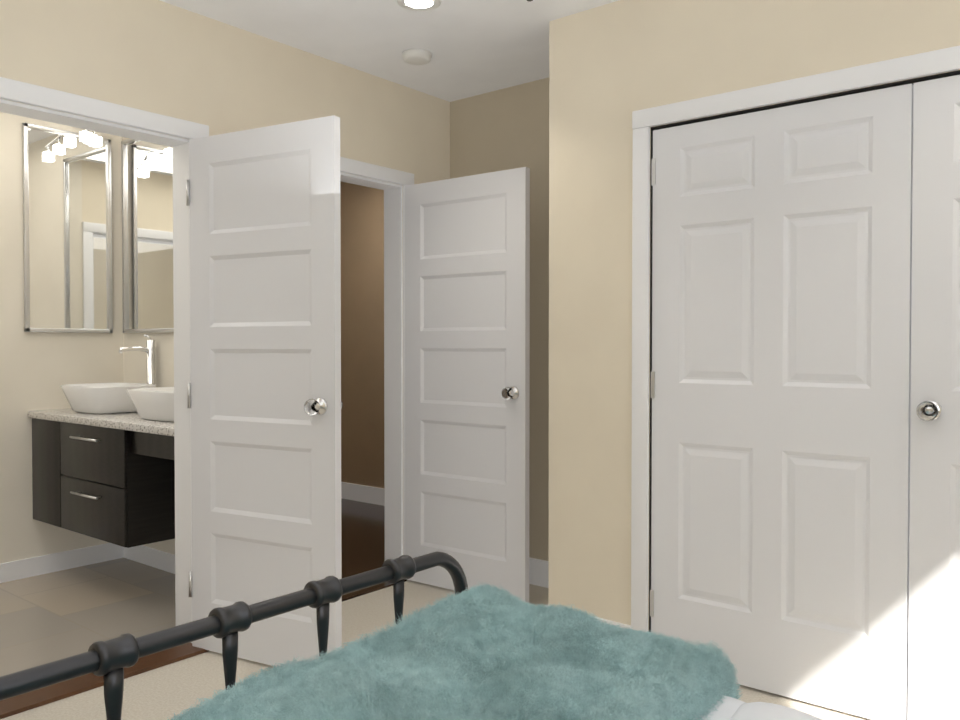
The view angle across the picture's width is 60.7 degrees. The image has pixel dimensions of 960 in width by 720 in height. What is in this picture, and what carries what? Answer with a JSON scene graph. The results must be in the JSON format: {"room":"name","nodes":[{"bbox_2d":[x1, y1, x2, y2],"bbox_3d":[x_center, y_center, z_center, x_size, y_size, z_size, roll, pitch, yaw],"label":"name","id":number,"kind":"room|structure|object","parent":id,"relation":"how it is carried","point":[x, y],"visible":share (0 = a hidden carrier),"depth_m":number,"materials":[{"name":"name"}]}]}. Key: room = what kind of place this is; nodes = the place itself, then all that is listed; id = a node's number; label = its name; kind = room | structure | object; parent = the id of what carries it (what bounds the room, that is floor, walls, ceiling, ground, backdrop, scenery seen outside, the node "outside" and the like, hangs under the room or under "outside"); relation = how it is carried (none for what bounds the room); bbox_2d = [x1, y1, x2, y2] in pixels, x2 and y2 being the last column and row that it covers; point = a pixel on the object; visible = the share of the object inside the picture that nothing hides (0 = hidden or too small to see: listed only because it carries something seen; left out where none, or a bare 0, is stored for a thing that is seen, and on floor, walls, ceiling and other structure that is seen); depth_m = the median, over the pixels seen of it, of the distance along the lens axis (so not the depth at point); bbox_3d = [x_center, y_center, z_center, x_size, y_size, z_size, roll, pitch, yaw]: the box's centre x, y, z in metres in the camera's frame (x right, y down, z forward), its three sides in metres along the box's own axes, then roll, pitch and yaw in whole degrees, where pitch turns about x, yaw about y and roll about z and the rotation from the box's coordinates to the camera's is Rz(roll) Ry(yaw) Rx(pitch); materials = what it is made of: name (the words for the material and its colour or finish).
{"room":"bedroom","nodes":[
{"label":"bedroom","id":0,"kind":"room"},
{"bbox_2d":[0,112,123,563],"bbox_3d":[-2.782,-0.127,3.789,0.090,2.540,2.460,1,1,39],"label":"wall","id":1,"kind":"structure","parent":0,"point":[38,370],"depth_m":4.26,"materials":[{"name":"paint"}]},
{"bbox_2d":[0,543,122,582],"bbox_3d":[-2.749,1.093,3.783,0.014,0.100,2.300,1,1,39],"label":"baseboard","id":2,"kind":"structure","parent":1,"relation":"attached to","point":[65,560],"depth_m":4.38,"materials":[{"name":"white paint"}]},
{"bbox_2d":[22,122,112,332],"bbox_3d":[-2.211,-0.688,4.410,0.020,1.080,0.460,1,1,39],"label":"bathroom mirror","id":3,"kind":"object","parent":1,"relation":"attached to","point":[67,206],"visible":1,"depth_m":4.40,"materials":[{"name":"silver glass"}]},
{"bbox_2d":[75,127,101,147],"bbox_3d":[-2.066,-1.213,4.354,0.304,0.208,0.131,1,1,39],"label":"sconce","id":4,"kind":"object","parent":1,"relation":"attached to","point":[89,138],"visible":0.62,"depth_m":4.25,"materials":[{"name":"white glass"}]},
{"bbox_2d":[120,136,174,554],"bbox_3d":[-1.448,-0.135,4.232,1.420,2.540,0.070,1,1,39],"label":"wall","id":5,"kind":"structure","parent":0,"point":[135,362],"depth_m":4.49,"materials":[{"name":"paint"}]},
{"bbox_2d":[28,414,174,547],"bbox_3d":[-1.646,0.572,4.013,1.422,0.535,0.534,1,1,39],"label":"bathroom vanity","id":6,"kind":"object","parent":5,"relation":"attached to","point":[103,463],"depth_m":3.82,"materials":[{"name":"wood"}]},
{"bbox_2d":[28,410,173,433],"bbox_3d":[-1.641,0.287,4.014,1.422,0.035,0.518,1,1,39],"label":"countertop","id":7,"kind":"structure","parent":6,"relation":"on","point":[104,419],"depth_m":3.82,"materials":[{"name":"grey stone"}]},
{"bbox_2d":[53,382,156,413],"bbox_3d":[-1.908,0.196,4.212,0.450,0.140,0.369,1,1,39],"label":"sink","id":8,"kind":"object","parent":7,"relation":"in","point":[85,398],"depth_m":4.05,"materials":[{"name":"white ceramic"}]},
{"bbox_2d":[118,334,154,381],"bbox_3d":[-1.811,0.064,4.328,0.056,0.400,0.209,1,1,39],"label":"faucet","id":9,"kind":"object","parent":7,"relation":"on","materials":[{"name":"silver metal"}]},
{"bbox_2d":[116,386,173,425],"bbox_3d":[-1.388,0.203,3.789,0.450,0.140,0.369,1,1,39],"label":"sink","id":10,"kind":"object","parent":7,"relation":"in","point":[134,403],"depth_m":3.69,"materials":[{"name":"white ceramic"}]},
{"bbox_2d":[121,138,173,332],"bbox_3d":[-1.752,-0.688,4.411,0.670,1.080,0.020,1,1,39],"label":"bathroom mirror","id":11,"kind":"object","parent":5,"relation":"attached to","point":[147,235],"visible":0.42,"depth_m":4.47,"materials":[{"name":"silver glass"}]},
{"bbox_2d":[123,545,174,573],"bbox_3d":[-1.467,1.086,4.214,1.400,0.100,0.014,1,1,39],"label":"baseboard","id":12,"kind":"structure","parent":5,"relation":"attached to","point":[152,557],"depth_m":4.47,"materials":[{"name":"white paint"}]},
{"bbox_2d":[0,0,449,258],"bbox_3d":[-1.703,-0.108,2.699,0.120,2.540,4.970,1,1,39],"label":"wall","id":13,"kind":"structure","parent":0,"point":[170,60],"depth_m":3.33,"materials":[{"name":"paint"}]},
{"bbox_2d":[0,77,208,642],"bbox_3d":[-1.440,0.107,3.026,0.162,2.098,0.901,1,1,39],"label":"door frame","id":14,"kind":"structure","parent":13,"relation":"attached to","point":[12,90],"depth_m":3.28,"materials":[{"name":"white paint"}]},
{"bbox_2d":[186,115,342,668],"bbox_3d":[-0.809,0.138,3.109,0.712,2.010,0.238,1,1,39],"label":"bathroom door","id":15,"kind":"structure","parent":13,"relation":"in","point":[264,403],"depth_m":3.06,"materials":[{"name":"white paint"}]},
{"bbox_2d":[340,157,413,560],"bbox_3d":[-0.668,0.091,3.975,0.162,2.098,0.846,1,1,39],"label":"door frame","id":16,"kind":"structure","parent":13,"relation":"attached to","point":[394,265],"depth_m":4.22,"materials":[{"name":"white paint"}]},
{"bbox_2d":[405,167,529,601],"bbox_3d":[-0.071,0.123,3.984,0.741,2.010,0.171,1,1,39],"label":"hall door","id":17,"kind":"structure","parent":13,"relation":"in","point":[467,345],"depth_m":3.94,"materials":[{"name":"white paint"}]},
{"bbox_2d":[340,181,383,487],"bbox_3d":[-0.608,-0.168,6.145,2.530,2.540,0.100,1,1,39],"label":"wall","id":18,"kind":"structure","parent":0,"point":[362,328],"depth_m":6.30,"materials":[{"name":"paint"}]},
{"bbox_2d":[341,482,383,505],"bbox_3d":[-0.606,1.038,6.090,2.430,0.130,0.015,1,1,39],"label":"baseboard","id":19,"kind":"structure","parent":18,"relation":"attached to","point":[363,493],"depth_m":6.33,"materials":[{"name":"white paint"}]},
{"bbox_2d":[160,0,618,101],"bbox_3d":[-0.674,-1.408,2.697,6.950,0.060,6.700,1,1,39],"label":"ceiling","id":20,"kind":"structure","parent":0,"point":[476,47],"depth_m":3.49,"materials":[{"name":"paint"}]},
{"bbox_2d":[402,49,431,64],"bbox_3d":[-0.287,-1.379,3.736,0.136,0.035,0.136,1,1,39],"label":"smoke detector","id":21,"kind":"object","parent":20,"relation":"attached to","point":[417,56],"visible":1,"depth_m":3.70,"materials":[{"name":"white plastic"}]},
{"bbox_2d":[397,0,440,10],"bbox_3d":[-0.235,-1.382,3.166,0.170,0.008,0.170,1,1,39],"label":"recessed light","id":22,"kind":"object","parent":20,"relation":"in","point":[420,5],"visible":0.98,"depth_m":3.18,"materials":[{"name":"white plastic"}]},
{"bbox_2d":[0,498,870,719],"bbox_3d":[-0.799,1.183,2.573,6.570,0.064,5.920,1,1,39],"label":"floor","id":23,"kind":"structure","parent":0,"point":[52,616],"depth_m":3.54,"materials":[{"name":"tile"}]},
{"bbox_2d":[0,551,823,719],"bbox_3d":[0.286,0.613,0.734,2.113,1.166,1.639,1,1,39],"label":"bed","id":24,"kind":"object","parent":23,"relation":"on","point":[481,652],"visible":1,"depth_m":1.43,"materials":[{"name":"teal fabric"}]},
{"bbox_2d":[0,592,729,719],"bbox_3d":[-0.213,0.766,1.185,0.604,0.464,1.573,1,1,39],"label":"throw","id":25,"kind":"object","parent":24,"relation":"on","point":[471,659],"depth_m":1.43,"materials":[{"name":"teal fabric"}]},
{"bbox_2d":[450,77,548,560],"bbox_3d":[0.273,-0.134,4.218,1.270,2.540,0.120,1,1,39],"label":"wall","id":26,"kind":"structure","parent":0,"point":[502,129],"depth_m":4.14,"materials":[{"name":"paint"}]},
{"bbox_2d":[529,557,548,587],"bbox_3d":[0.238,1.072,4.179,1.050,0.130,0.015,1,1,39],"label":"baseboard","id":27,"kind":"structure","parent":26,"relation":"attached to","point":[538,572],"depth_m":4.12,"materials":[{"name":"white paint"}]},
{"bbox_2d":[549,0,959,630],"bbox_3d":[1.728,-0.108,2.726,3.070,2.540,0.800,1,1,39],"label":"wall","id":28,"kind":"structure","parent":0,"point":[613,66],"depth_m":3.19,"materials":[{"name":"paint"}]},
{"bbox_2d":[590,617,630,629],"bbox_3d":[0.443,1.087,3.267,0.360,0.130,0.015,1,1,39],"label":"baseboard","id":29,"kind":"structure","parent":28,"relation":"attached to","point":[614,623],"depth_m":3.19,"materials":[{"name":"white paint"}]},
{"bbox_2d":[650,83,912,719],"bbox_3d":[0.999,0.145,2.833,0.882,2.006,0.039,1,1,39],"label":"closet door","id":30,"kind":"structure","parent":28,"relation":"in","point":[781,327],"depth_m":2.78,"materials":[{"name":"white paint"}]},
{"bbox_2d":[631,45,959,631],"bbox_3d":[1.346,0.116,2.557,1.911,2.098,0.091,1,1,39],"label":"door frame","id":31,"kind":"structure","parent":28,"relation":"attached to","point":[762,97],"depth_m":3.08,"materials":[{"name":"white paint"}]},
{"bbox_2d":[908,75,959,719],"bbox_3d":[1.667,0.155,2.249,0.882,2.006,0.103,1,1,39],"label":"closet door","id":32,"kind":"structure","parent":28,"relation":"in","point":[934,621],"depth_m":2.50,"materials":[{"name":"white paint"}]}
]}

